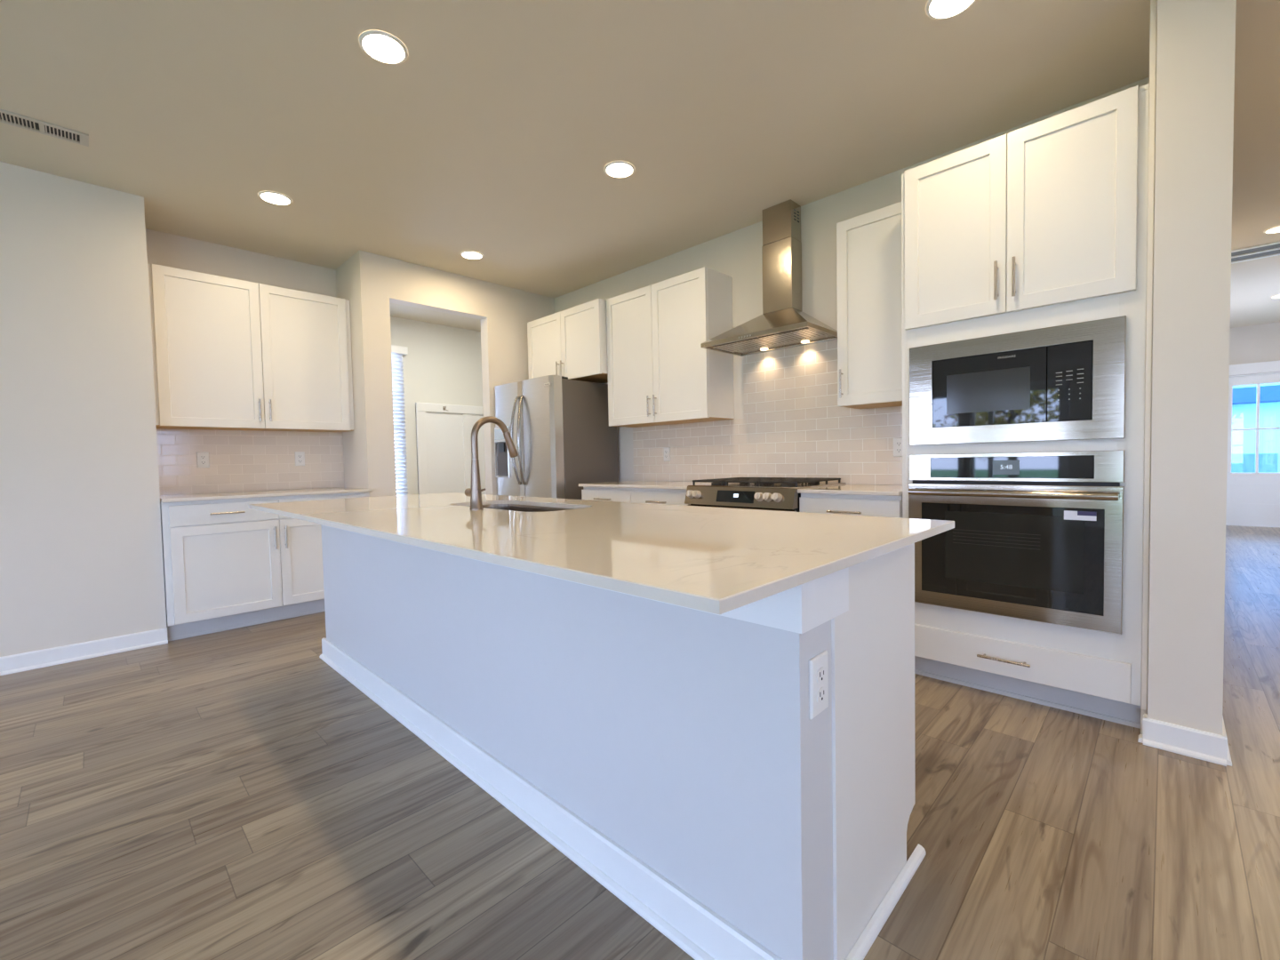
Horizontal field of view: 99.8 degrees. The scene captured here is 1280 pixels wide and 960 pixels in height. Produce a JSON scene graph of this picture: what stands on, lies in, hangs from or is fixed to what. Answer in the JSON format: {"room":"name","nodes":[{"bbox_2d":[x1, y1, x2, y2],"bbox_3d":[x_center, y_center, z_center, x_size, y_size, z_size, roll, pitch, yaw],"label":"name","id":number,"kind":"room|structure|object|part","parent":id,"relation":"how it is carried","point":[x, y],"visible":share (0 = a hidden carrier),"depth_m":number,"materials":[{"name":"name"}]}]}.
{"room":"kitchen","nodes":[
{"label":"kitchen","id":0,"kind":"room"},
{"bbox_2d":[0,161,554,656],"bbox_3d":[-3.885,-0.318,2.911,0.692,2.745,8.000,1,3,44],"label":"wall","id":1,"kind":"structure","parent":0,"point":[81,546],"depth_m":3.17,"materials":[{"name":"beige paint"}]},
{"bbox_2d":[0,627,167,675],"bbox_3d":[-4.676,1.071,1.611,0.023,0.095,4.926,1,3,44],"label":"baseboard","id":2,"kind":"structure","parent":1,"relation":"attached to","point":[15,663],"depth_m":3.10,"materials":[{"name":"white paint"}]},
{"bbox_2d":[156,428,344,495],"bbox_3d":[-2.965,-0.148,4.173,0.008,0.466,1.223,1,3,44],"label":"tile backsplash","id":3,"kind":"structure","parent":1,"relation":"attached to","point":[239,460],"depth_m":4.12,"materials":[{"name":"white tile"}]},
{"bbox_2d":[196,452,209,467],"bbox_3d":[-3.188,-0.147,3.932,0.009,0.114,0.070,1,3,44],"label":"wall outlet","id":4,"kind":"object","parent":3,"relation":"attached to","point":[202,458],"visible":1,"depth_m":3.93,"materials":[{"name":"white plastic"}]},
{"bbox_2d":[294,451,304,465],"bbox_3d":[-2.758,-0.171,4.371,0.009,0.114,0.070,1,3,44],"label":"wall outlet","id":5,"kind":"object","parent":3,"relation":"attached to","point":[300,456],"visible":1,"depth_m":4.37,"materials":[{"name":"white plastic"}]},
{"bbox_2d":[147,264,354,431],"bbox_3d":[-2.850,-0.902,4.017,0.371,1.046,1.219,1,3,44],"label":"upper cabinet","id":6,"kind":"object","parent":1,"relation":"attached to","point":[228,354],"visible":0.96,"depth_m":3.86,"materials":[{"name":"white paint"}]},
{"bbox_3d":[-2.954,-0.888,3.714,0.020,1.046,0.574,1,3,44],"label":"door","id":7,"kind":"part","parent":6,"relation":"part of","materials":[{"name":"white paint"}]},
{"bbox_3d":[-2.745,-0.506,3.892,0.037,0.160,0.012,1,3,44],"label":"handle","id":8,"kind":"part","parent":6,"relation":"part of","materials":[{"name":"silver metal"}]},
{"bbox_3d":[-2.701,-0.509,3.937,0.037,0.160,0.012,1,3,44],"label":"handle","id":9,"kind":"part","parent":6,"relation":"part of","materials":[{"name":"silver metal"}]},
{"bbox_3d":[-2.550,-0.912,4.127,0.020,1.046,0.574,1,3,44],"label":"door","id":10,"kind":"part","parent":6,"relation":"part of","materials":[{"name":"white paint"}]},
{"bbox_2d":[390,316,482,495],"bbox_3d":[-2.342,-0.482,6.564,0.120,2.745,2.850,1,3,44],"label":"wall","id":11,"kind":"structure","parent":0,"point":[442,364],"depth_m":6.36,"materials":[{"name":"paint"}]},
{"bbox_2d":[393,378,404,491],"bbox_3d":[-2.997,-0.562,5.892,0.060,1.739,0.759,1,3,44],"label":"window","id":12,"kind":"structure","parent":11,"relation":"in","point":[395,379],"depth_m":6.13,"materials":[{"name":"white paint"}]},
{"bbox_2d":[391,344,407,495],"bbox_3d":[-2.925,-0.560,5.832,0.060,1.853,0.859,1,3,44],"label":"window blind","id":13,"kind":"object","parent":12,"relation":"attached to","point":[397,352],"visible":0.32,"depth_m":6.06,"materials":[{"name":"white paint"}]},
{"bbox_2d":[415,402,486,494],"bbox_3d":[-2.096,-0.020,6.711,0.034,1.800,1.334,1,3,44],"label":"door","id":14,"kind":"structure","parent":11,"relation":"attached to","point":[443,436],"depth_m":6.48,"materials":[{"name":"white paint"}]},
{"bbox_2d":[0,525,1279,959],"bbox_3d":[0.867,0.957,3.780,8.720,0.060,16.020,1,3,44],"label":"floor","id":15,"kind":"structure","parent":0,"point":[230,794],"depth_m":1.59,"materials":[{"name":"wood"}]},
{"bbox_2d":[160,491,369,641],"bbox_3d":[-2.717,0.551,3.968,0.661,0.883,1.215,1,3,44],"label":"base cabinet","id":16,"kind":"object","parent":15,"relation":"on","point":[228,564],"visible":0.73,"depth_m":3.60,"materials":[{"name":"white paint"}]},
{"bbox_3d":[-2.724,0.215,3.551,0.020,0.130,0.574,1,3,44],"label":"drawer","id":17,"kind":"part","parent":16,"relation":"part of","materials":[{"name":"white paint"}]},
{"bbox_3d":[-2.716,0.591,3.565,0.020,0.606,0.574,1,3,44],"label":"door","id":18,"kind":"part","parent":16,"relation":"part of","materials":[{"name":"white paint"}]},
{"bbox_3d":[-2.703,0.215,3.531,0.037,0.012,0.180,1,3,44],"label":"handle","id":19,"kind":"part","parent":16,"relation":"part of","materials":[{"name":"silver metal"}]},
{"bbox_2d":[160,487,372,502],"bbox_3d":[-2.725,0.099,3.952,0.648,0.020,1.218,1,3,44],"label":"countertop","id":20,"kind":"structure","parent":16,"relation":"on","point":[338,490],"depth_m":3.77,"materials":[{"name":"white stone"}]},
{"bbox_3d":[-2.519,0.398,3.722,0.037,0.160,0.012,1,3,44],"label":"handle","id":21,"kind":"part","parent":16,"relation":"part of","materials":[{"name":"silver metal"}]},
{"bbox_3d":[-2.475,0.395,3.767,0.037,0.160,0.012,1,3,44],"label":"handle","id":22,"kind":"part","parent":16,"relation":"part of","materials":[{"name":"silver metal"}]},
{"bbox_3d":[-2.313,0.567,3.977,0.020,0.606,0.574,1,3,44],"label":"door","id":23,"kind":"part","parent":16,"relation":"part of","materials":[{"name":"white paint"}]},
{"bbox_3d":[-2.320,0.192,3.964,0.020,0.130,0.574,1,3,44],"label":"drawer","id":24,"kind":"part","parent":16,"relation":"part of","materials":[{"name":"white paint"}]},
{"bbox_2d":[494,375,618,499],"bbox_3d":[-0.793,0.028,4.892,0.911,1.782,0.797,1,3,44],"label":"refrigerator","id":25,"kind":"object","parent":15,"relation":"on","point":[561,434],"visible":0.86,"depth_m":4.56,"materials":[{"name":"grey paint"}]},
{"bbox_3d":[-1.250,-0.410,4.832,0.204,0.098,0.002,1,3,44],"label":"dispenser panel","id":26,"kind":"part","parent":25,"relation":"part of","materials":[{"name":"silver metal"}]},
{"bbox_3d":[-1.153,-0.343,4.846,0.454,1.023,0.105,1,3,44],"label":"door","id":27,"kind":"part","parent":25,"relation":"part of","materials":[{"name":"silver metal"}]},
{"bbox_3d":[-1.081,-0.341,4.658,0.093,0.765,0.032,-2,2,-30],"label":"handle","id":28,"kind":"part","parent":25,"relation":"part of","materials":[{"name":"metal"}]},
{"bbox_3d":[-1.015,-0.340,4.593,0.032,0.765,0.093,0,2,29],"label":"handle","id":29,"kind":"part","parent":25,"relation":"part of","materials":[{"name":"metal"}]},
{"bbox_3d":[-0.825,-0.338,4.526,0.454,1.023,0.105,1,3,44],"label":"door","id":30,"kind":"part","parent":25,"relation":"part of","materials":[{"name":"silver metal"}]},
{"bbox_2d":[318,523,926,959],"bbox_3d":[-0.521,0.574,2.258,2.981,0.872,0.706,1,3,44],"label":"kitchen island","id":31,"kind":"object","parent":15,"relation":"on","point":[675,755],"visible":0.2,"depth_m":1.28,"materials":[{"name":"paint"}]},
{"bbox_2d":[248,492,954,614],"bbox_3d":[-0.582,0.131,2.172,3.016,0.020,1.117,1,3,44],"label":"island countertop","id":32,"kind":"structure","parent":31,"relation":"on","point":[714,560],"depth_m":1.31,"materials":[{"name":"white stone"}]},
{"bbox_2d":[464,416,518,510],"bbox_3d":[-0.618,-0.075,2.277,0.125,0.385,0.230,1,3,44],"label":"kitchen faucet","id":33,"kind":"object","parent":32,"relation":"on","point":[475,492],"visible":1,"depth_m":2.20,"materials":[{"name":"silver metal"}]},
{"bbox_3d":[-0.628,-0.177,2.260,0.027,0.180,0.173,1,3,44],"label":"spout","id":34,"kind":"part","parent":33,"relation":"part of","materials":[{"name":"silver metal"}]},
{"bbox_2d":[468,504,573,511],"bbox_3d":[-0.547,0.238,2.407,0.810,0.212,0.364,1,3,44],"label":"undermount sink","id":35,"kind":"object","parent":32,"relation":"in","point":[506,507],"visible":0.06,"depth_m":2.66,"materials":[{"name":"metal"}]},
{"bbox_2d":[808,650,828,719],"bbox_3d":[0.348,0.396,1.044,0.009,0.114,0.070,1,3,44],"label":"wall outlet","id":36,"kind":"object","parent":31,"relation":"attached to","point":[818,665],"visible":1,"depth_m":1.03,"materials":[{"name":"white plastic"}]},
{"bbox_2d":[816,666,825,683],"bbox_3d":[0.350,0.377,1.041,0.003,0.029,0.033,1,3,44],"label":"receptacle","id":37,"kind":"object","parent":36,"relation":"attached to","point":[820,670],"depth_m":1.04,"materials":[{"name":"white plastic"}]},
{"bbox_2d":[816,687,825,703],"bbox_3d":[0.351,0.416,1.042,0.003,0.029,0.033,1,3,44],"label":"receptacle","id":38,"kind":"object","parent":36,"relation":"attached to","point":[820,691],"depth_m":1.04,"materials":[{"name":"white plastic"}]},
{"bbox_3d":[0.562,0.587,1.272,0.012,0.872,0.483,1,3,44],"label":"panel","id":39,"kind":"part","parent":31,"relation":"part of","materials":[{"name":"white paint"}]},
{"bbox_2d":[581,486,689,505],"bbox_3d":[0.143,0.486,4.146,1.113,0.883,0.667,1,3,44],"label":"base cabinet","id":40,"kind":"object","parent":15,"relation":"on","point":[636,495],"visible":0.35,"depth_m":3.88,"materials":[{"name":"white paint"}]},
{"bbox_3d":[-0.283,0.145,4.103,0.180,0.012,0.037,1,3,44],"label":"handle","id":41,"kind":"part","parent":40,"relation":"part of","materials":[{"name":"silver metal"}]},
{"bbox_3d":[-0.262,0.144,4.124,0.554,0.130,0.020,1,3,44],"label":"drawer","id":42,"kind":"part","parent":40,"relation":"part of","materials":[{"name":"white paint"}]},
{"bbox_2d":[578,480,711,489],"bbox_3d":[0.135,0.034,4.139,1.131,0.020,0.639,1,3,44],"label":"countertop","id":43,"kind":"structure","parent":40,"relation":"on","point":[651,484],"depth_m":4.02,"materials":[{"name":"white stone"}]},
{"bbox_3d":[0.116,0.151,3.714,0.180,0.012,0.037,1,3,44],"label":"handle","id":44,"kind":"part","parent":40,"relation":"part of","materials":[{"name":"silver metal"}]},
{"bbox_3d":[0.136,0.150,3.735,0.554,0.130,0.020,1,3,44],"label":"drawer","id":45,"kind":"part","parent":40,"relation":"part of","materials":[{"name":"white paint"}]},
{"bbox_2d":[684,477,846,511],"bbox_3d":[0.792,0.467,3.458,0.770,0.946,0.727,1,3,44],"label":"gas range","id":46,"kind":"object","parent":15,"relation":"on","point":[761,493],"visible":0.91,"depth_m":3.23,"materials":[{"name":"silver metal"}]},
{"bbox_3d":[0.321,0.092,3.449,0.052,0.054,0.047,1,3,44],"label":"knob","id":47,"kind":"part","parent":46,"relation":"part of","materials":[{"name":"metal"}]},
{"bbox_3d":[0.356,0.092,3.414,0.052,0.054,0.047,1,3,44],"label":"knob","id":48,"kind":"part","parent":46,"relation":"part of","materials":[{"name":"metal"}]},
{"bbox_3d":[0.580,0.100,3.236,0.768,0.112,0.058,1,3,44],"label":"control panel","id":49,"kind":"part","parent":46,"relation":"part of","materials":[{"name":"silver metal"}]},
{"bbox_3d":[0.595,0.450,3.256,0.758,0.573,0.035,1,3,44],"label":"oven door","id":50,"kind":"part","parent":46,"relation":"part of","materials":[{"name":"silver metal"}]},
{"bbox_3d":[0.683,0.097,3.095,0.052,0.054,0.047,1,3,44],"label":"knob","id":51,"kind":"part","parent":46,"relation":"part of","materials":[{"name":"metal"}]},
{"bbox_2d":[687,481,846,488],"bbox_3d":[0.809,0.029,3.469,0.770,0.010,0.648,1,3,44],"label":"cooktop","id":52,"kind":"object","parent":46,"relation":"in","point":[714,484],"depth_m":3.30,"materials":[{"name":"black metal"}]},
{"bbox_3d":[0.722,0.098,3.057,0.052,0.054,0.047,1,3,44],"label":"knob","id":53,"kind":"part","parent":46,"relation":"part of","materials":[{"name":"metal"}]},
{"bbox_3d":[0.763,0.098,3.017,0.052,0.054,0.047,1,3,44],"label":"knob","id":54,"kind":"part","parent":46,"relation":"part of","materials":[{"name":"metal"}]},
{"bbox_3d":[0.877,0.024,3.173,0.100,0.020,0.100,1,3,44],"label":"burner","id":55,"kind":"part","parent":46,"relation":"part of","materials":[{"name":"metal"}]},
{"bbox_2d":[799,493,902,518],"bbox_3d":[1.287,0.503,3.029,0.532,0.883,0.667,1,3,44],"label":"base cabinet","id":56,"kind":"object","parent":15,"relation":"on","point":[885,506],"visible":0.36,"depth_m":2.78,"materials":[{"name":"white paint"}]},
{"bbox_3d":[1.060,0.165,2.791,0.180,0.012,0.037,1,3,44],"label":"handle","id":57,"kind":"part","parent":56,"relation":"part of","materials":[{"name":"silver metal"}]},
{"bbox_2d":[797,484,902,495],"bbox_3d":[1.282,0.051,3.018,0.537,0.020,0.639,1,3,44],"label":"countertop","id":58,"kind":"structure","parent":56,"relation":"on","point":[889,490],"depth_m":2.88,"materials":[{"name":"white stone"}]},
{"bbox_2d":[901,0,1157,733],"bbox_3d":[1.774,-0.409,2.497,0.876,2.724,0.674,1,3,44],"label":"tall cabinet","id":59,"kind":"object","parent":15,"relation":"on","point":[1049,222],"visible":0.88,"depth_m":2.19,"materials":[{"name":"white paint"}]},
{"bbox_3d":[1.403,-1.083,2.416,0.403,0.740,0.020,1,3,44],"label":"door","id":60,"kind":"part","parent":59,"relation":"part of","materials":[{"name":"white paint"}]},
{"bbox_3d":[1.510,-0.844,2.284,0.012,0.160,0.037,1,3,44],"label":"handle","id":61,"kind":"part","parent":59,"relation":"part of","materials":[{"name":"silver metal"}]},
{"bbox_3d":[1.566,0.775,2.321,0.190,0.012,0.037,1,3,44],"label":"handle","id":62,"kind":"part","parent":59,"relation":"part of","materials":[{"name":"silver metal"}]},
{"bbox_3d":[1.555,-0.843,2.240,0.012,0.160,0.037,1,3,44],"label":"handle","id":63,"kind":"part","parent":59,"relation":"part of","materials":[{"name":"silver metal"}]},
{"bbox_2d":[908,450,1124,634],"bbox_3d":[1.739,0.225,2.495,0.764,0.702,0.642,1,3,44],"label":"wall oven","id":64,"kind":"object","parent":59,"relation":"in","point":[1011,550],"visible":1,"depth_m":2.26,"materials":[{"name":"silver metal"}]},
{"bbox_3d":[1.567,0.316,2.317,0.650,0.414,0.019,1,3,44],"label":"glass","id":65,"kind":"part","parent":64,"relation":"part of","materials":[{"name":"black glass"}]},
{"bbox_3d":[1.534,0.058,2.279,0.734,0.029,0.061,1,3,44],"label":"handle","id":66,"kind":"part","parent":64,"relation":"part of","materials":[{"name":"silver metal"}]},
{"bbox_3d":[1.565,-0.055,2.313,0.764,0.122,0.022,1,3,44],"label":"control panel","id":67,"kind":"part","parent":64,"relation":"part of","materials":[{"name":"silver metal"}]},
{"bbox_2d":[1064,510,1096,520],"bbox_3d":[1.736,0.141,2.127,0.100,0.036,0.002,1,3,44],"label":"sticker","id":68,"kind":"object","parent":64,"relation":"attached to","point":[1085,516],"visible":1,"depth_m":2.12,"materials":[{"name":"white paper"}]},
{"bbox_2d":[909,315,1126,445],"bbox_3d":[1.728,-0.402,2.474,0.764,0.460,0.498,1,3,44],"label":"microwave","id":69,"kind":"object","parent":59,"relation":"in","point":[1066,381],"visible":1,"depth_m":2.25,"materials":[{"name":"silver metal"}]},
{"bbox_3d":[1.510,-0.393,2.351,0.426,0.308,0.016,1,3,44],"label":"door","id":70,"kind":"part","parent":69,"relation":"part of","materials":[{"name":"black glass"}]},
{"bbox_3d":[1.714,-0.390,2.152,0.144,0.308,0.016,1,3,44],"label":"control panel","id":71,"kind":"part","parent":69,"relation":"part of","materials":[{"name":"black glass"}]},
{"bbox_3d":[1.586,0.774,2.342,0.809,0.151,0.020,1,3,44],"label":"drawer","id":72,"kind":"part","parent":59,"relation":"part of","materials":[{"name":"white paint"}]},
{"bbox_3d":[1.694,-1.079,2.132,0.403,0.740,0.020,1,3,44],"label":"door","id":73,"kind":"part","parent":59,"relation":"part of","materials":[{"name":"white paint"}]},
{"bbox_2d":[0,0,1279,331],"bbox_3d":[0.810,-1.866,3.678,8.720,0.100,16.020,1,3,44],"label":"ceiling","id":74,"kind":"structure","parent":0,"point":[497,132],"depth_m":2.53,"materials":[{"name":"paint"}]},
{"bbox_2d":[0,108,88,146],"bbox_3d":[-2.875,-1.696,2.594,0.128,0.008,0.310,1,3,44],"label":"ceiling vent","id":75,"kind":"object","parent":74,"relation":"in","point":[8,117],"visible":1,"depth_m":2.59,"materials":[{"name":"white metal"}]},
{"bbox_2d":[257,191,292,205],"bbox_3d":[-2.248,-1.736,3.324,0.178,0.008,0.178,1,3,44],"label":"recessed light","id":76,"kind":"object","parent":74,"relation":"in","point":[270,196],"visible":1,"depth_m":3.31,"materials":[{"name":"beige"}]},
{"bbox_2d":[358,30,407,64],"bbox_3d":[-1.021,-1.718,2.147,0.178,0.008,0.178,1,3,44],"label":"recessed light","id":77,"kind":"object","parent":74,"relation":"in","point":[383,46],"visible":1,"depth_m":2.14,"materials":[{"name":"white paint"}]},
{"bbox_2d":[460,250,483,259],"bbox_3d":[-1.339,-1.790,4.293,0.178,0.008,0.178,1,3,44],"label":"recessed light","id":78,"kind":"object","parent":74,"relation":"in","point":[468,254],"visible":1,"depth_m":4.28,"materials":[{"name":"beige"}]},
{"bbox_2d":[603,160,635,177],"bbox_3d":[-0.117,-1.771,3.080,0.178,0.008,0.178,1,3,44],"label":"recessed light","id":79,"kind":"object","parent":74,"relation":"in","point":[619,169],"visible":1,"depth_m":3.06,"materials":[{"name":"beige"}]},
{"bbox_2d":[925,0,975,19],"bbox_3d":[1.146,-1.756,1.975,0.178,0.008,0.178,1,3,44],"label":"recessed light","id":80,"kind":"object","parent":74,"relation":"in","point":[934,9],"visible":1,"depth_m":2.00,"materials":[{"name":"beige"}]},
{"bbox_2d":[1231,240,1279,263],"bbox_3d":[5.330,-1.932,4.496,0.620,0.009,0.460,1,3,44],"label":"ceiling vent","id":81,"kind":"object","parent":74,"relation":"in","point":[1270,249],"visible":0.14,"depth_m":4.58,"materials":[{"name":"white metal"}]},
{"bbox_2d":[1264,225,1279,233],"bbox_3d":[4.875,-1.909,4.096,0.178,0.008,0.178,1,3,44],"label":"recessed light","id":82,"kind":"object","parent":74,"relation":"in","point":[1276,229],"visible":1,"depth_m":4.12,"materials":[{"name":"beige"}]},
{"bbox_2d":[1270,294,1279,298],"bbox_3d":[7.048,-2.020,5.911,0.178,0.008,0.178,1,3,44],"label":"recessed light","id":83,"kind":"object","parent":74,"relation":"in","point":[1275,296],"visible":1,"depth_m":5.93,"materials":[{"name":"beige"}]},
{"bbox_2d":[554,75,1156,485],"bbox_3d":[0.739,-0.455,4.064,4.550,2.745,0.120,1,3,44],"label":"wall","id":84,"kind":"structure","parent":0,"point":[737,254],"depth_m":3.84,"materials":[{"name":"beige paint"}]},
{"bbox_2d":[527,298,607,383],"bbox_3d":[-0.579,-1.199,4.923,1.036,0.612,0.431,1,3,44],"label":"upper cabinet","id":85,"kind":"object","parent":84,"relation":"attached to","point":[572,343],"visible":0.69,"depth_m":4.71,"materials":[{"name":"white paint"}]},
{"bbox_3d":[-0.881,-1.194,4.984,0.515,0.611,0.020,1,3,44],"label":"door","id":86,"kind":"part","parent":85,"relation":"part of","materials":[{"name":"white paint"}]},
{"bbox_3d":[-0.735,-0.975,4.812,0.012,0.160,0.037,1,3,44],"label":"handle","id":87,"kind":"part","parent":85,"relation":"part of","materials":[{"name":"silver metal"}]},
{"bbox_3d":[-0.690,-0.975,4.768,0.012,0.160,0.037,1,3,44],"label":"handle","id":88,"kind":"part","parent":85,"relation":"part of","materials":[{"name":"silver metal"}]},
{"bbox_3d":[-0.511,-1.189,4.622,0.515,0.611,0.020,1,3,44],"label":"door","id":89,"kind":"part","parent":85,"relation":"part of","materials":[{"name":"white paint"}]},
{"bbox_2d":[606,266,734,427],"bbox_3d":[0.195,-0.972,4.226,1.031,1.046,0.363,1,3,44],"label":"upper cabinet","id":90,"kind":"object","parent":84,"relation":"attached to","point":[659,372],"visible":1,"depth_m":4.00,"materials":[{"name":"white paint"}]},
{"bbox_3d":[-0.083,-0.969,4.311,0.512,1.046,0.020,1,3,44],"label":"door","id":91,"kind":"part","parent":90,"relation":"part of","materials":[{"name":"white paint"}]},
{"bbox_3d":[0.067,-0.568,4.146,0.012,0.160,0.037,1,3,44],"label":"handle","id":92,"kind":"part","parent":90,"relation":"part of","materials":[{"name":"silver metal"}]},
{"bbox_3d":[0.112,-0.567,4.103,0.012,0.160,0.037,1,3,44],"label":"handle","id":93,"kind":"part","parent":90,"relation":"part of","materials":[{"name":"silver metal"}]},
{"bbox_3d":[0.286,-0.963,3.951,0.512,1.046,0.020,1,3,44],"label":"door","id":94,"kind":"part","parent":90,"relation":"part of","materials":[{"name":"white paint"}]},
{"bbox_2d":[632,339,902,484],"bbox_3d":[0.818,-0.450,3.897,2.455,0.935,0.008,1,3,44],"label":"tile backsplash","id":95,"kind":"structure","parent":84,"relation":"attached to","point":[793,424],"depth_m":3.70,"materials":[{"name":"white tile"}]},
{"bbox_2d":[663,447,670,461],"bbox_3d":[0.221,-0.214,4.482,0.070,0.114,0.009,1,3,44],"label":"wall outlet","id":96,"kind":"object","parent":95,"relation":"attached to","point":[666,450],"visible":1,"depth_m":4.48,"materials":[{"name":"white plastic"}]},
{"bbox_2d":[893,437,902,456],"bbox_3d":[1.537,-0.195,3.196,0.070,0.114,0.009,1,3,44],"label":"wall outlet","id":97,"kind":"object","parent":95,"relation":"attached to","point":[897,441],"visible":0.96,"depth_m":3.20,"materials":[{"name":"white plastic"}]},
{"bbox_2d":[896,441,902,446],"bbox_3d":[1.535,-0.214,3.193,0.033,0.029,0.003,1,3,44],"label":"receptacle","id":98,"kind":"object","parent":97,"relation":"attached to","point":[898,444],"depth_m":3.19,"materials":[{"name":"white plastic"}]},
{"bbox_2d":[896,448,902,453],"bbox_3d":[1.536,-0.175,3.195,0.033,0.029,0.003,1,3,44],"label":"receptacle","id":99,"kind":"object","parent":97,"relation":"attached to","point":[898,450],"depth_m":3.19,"materials":[{"name":"white plastic"}]},
{"bbox_2d":[700,199,837,356],"bbox_3d":[0.835,-1.349,3.488,0.764,0.918,0.478,1,3,44],"label":"range hood","id":100,"kind":"object","parent":84,"relation":"attached to","point":[783,324],"visible":1,"depth_m":3.52,"materials":[{"name":"silver metal"}]},
{"bbox_2d":[836,201,902,408],"bbox_3d":[1.397,-0.954,3.052,0.452,1.046,0.363,1,3,44],"label":"upper cabinet","id":101,"kind":"object","parent":84,"relation":"attached to","point":[868,245],"visible":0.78,"depth_m":2.98,"materials":[{"name":"white paint"}]},
{"bbox_3d":[1.152,-0.552,3.086,0.012,0.160,0.037,1,3,44],"label":"handle","id":102,"kind":"part","parent":101,"relation":"part of","materials":[{"name":"silver metal"}]},
{"bbox_2d":[1147,0,1236,735],"bbox_3d":[4.861,-0.569,4.891,0.187,2.745,8.450,1,3,44],"label":"wall","id":103,"kind":"structure","parent":0,"point":[1196,39],"depth_m":1.87,"materials":[{"name":"beige paint"}]},
{"bbox_2d":[1137,713,1231,766],"bbox_3d":[4.859,0.756,4.909,0.235,0.095,8.414,1,3,44],"label":"baseboard","id":104,"kind":"structure","parent":103,"relation":"attached to","point":[1205,746],"depth_m":1.91,"materials":[{"name":"white paint"}]},
{"bbox_2d":[1229,321,1279,375],"bbox_3d":[8.599,-0.730,7.225,2.270,2.745,0.120,1,3,44],"label":"wall","id":105,"kind":"structure","parent":0,"point":[1258,343],"depth_m":7.32,"materials":[{"name":"beige paint"}]},
{"bbox_2d":[1225,360,1279,527],"bbox_3d":[8.527,-0.476,7.291,1.180,2.236,0.137,1,3,44],"label":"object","id":106,"kind":"structure","parent":105,"relation":"in","point":[1252,499],"depth_m":7.39,"materials":[{"name":"white paint"}]},
{"bbox_3d":[8.487,-0.474,7.250,1.180,2.236,0.022,1,3,44],"label":"casing","id":107,"kind":"part","parent":106,"relation":"part of","materials":[{"name":"white paint"}]},
{"label":"outside","id":108,"kind":"structure","parent":0,"visible":0},
{"bbox_3d":[26.480,-0.245,26.343,50.000,0.100,52.100,1,3,44],"label":"lawn","id":109,"kind":"structure","parent":108,"visible":0},
{"bbox_2d":[1231,383,1279,472],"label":"window","id":110,"kind":"structure","parent":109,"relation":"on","point":[1244,402],"depth_m":21.87,"materials":[{"name":"glass"}]}
]}

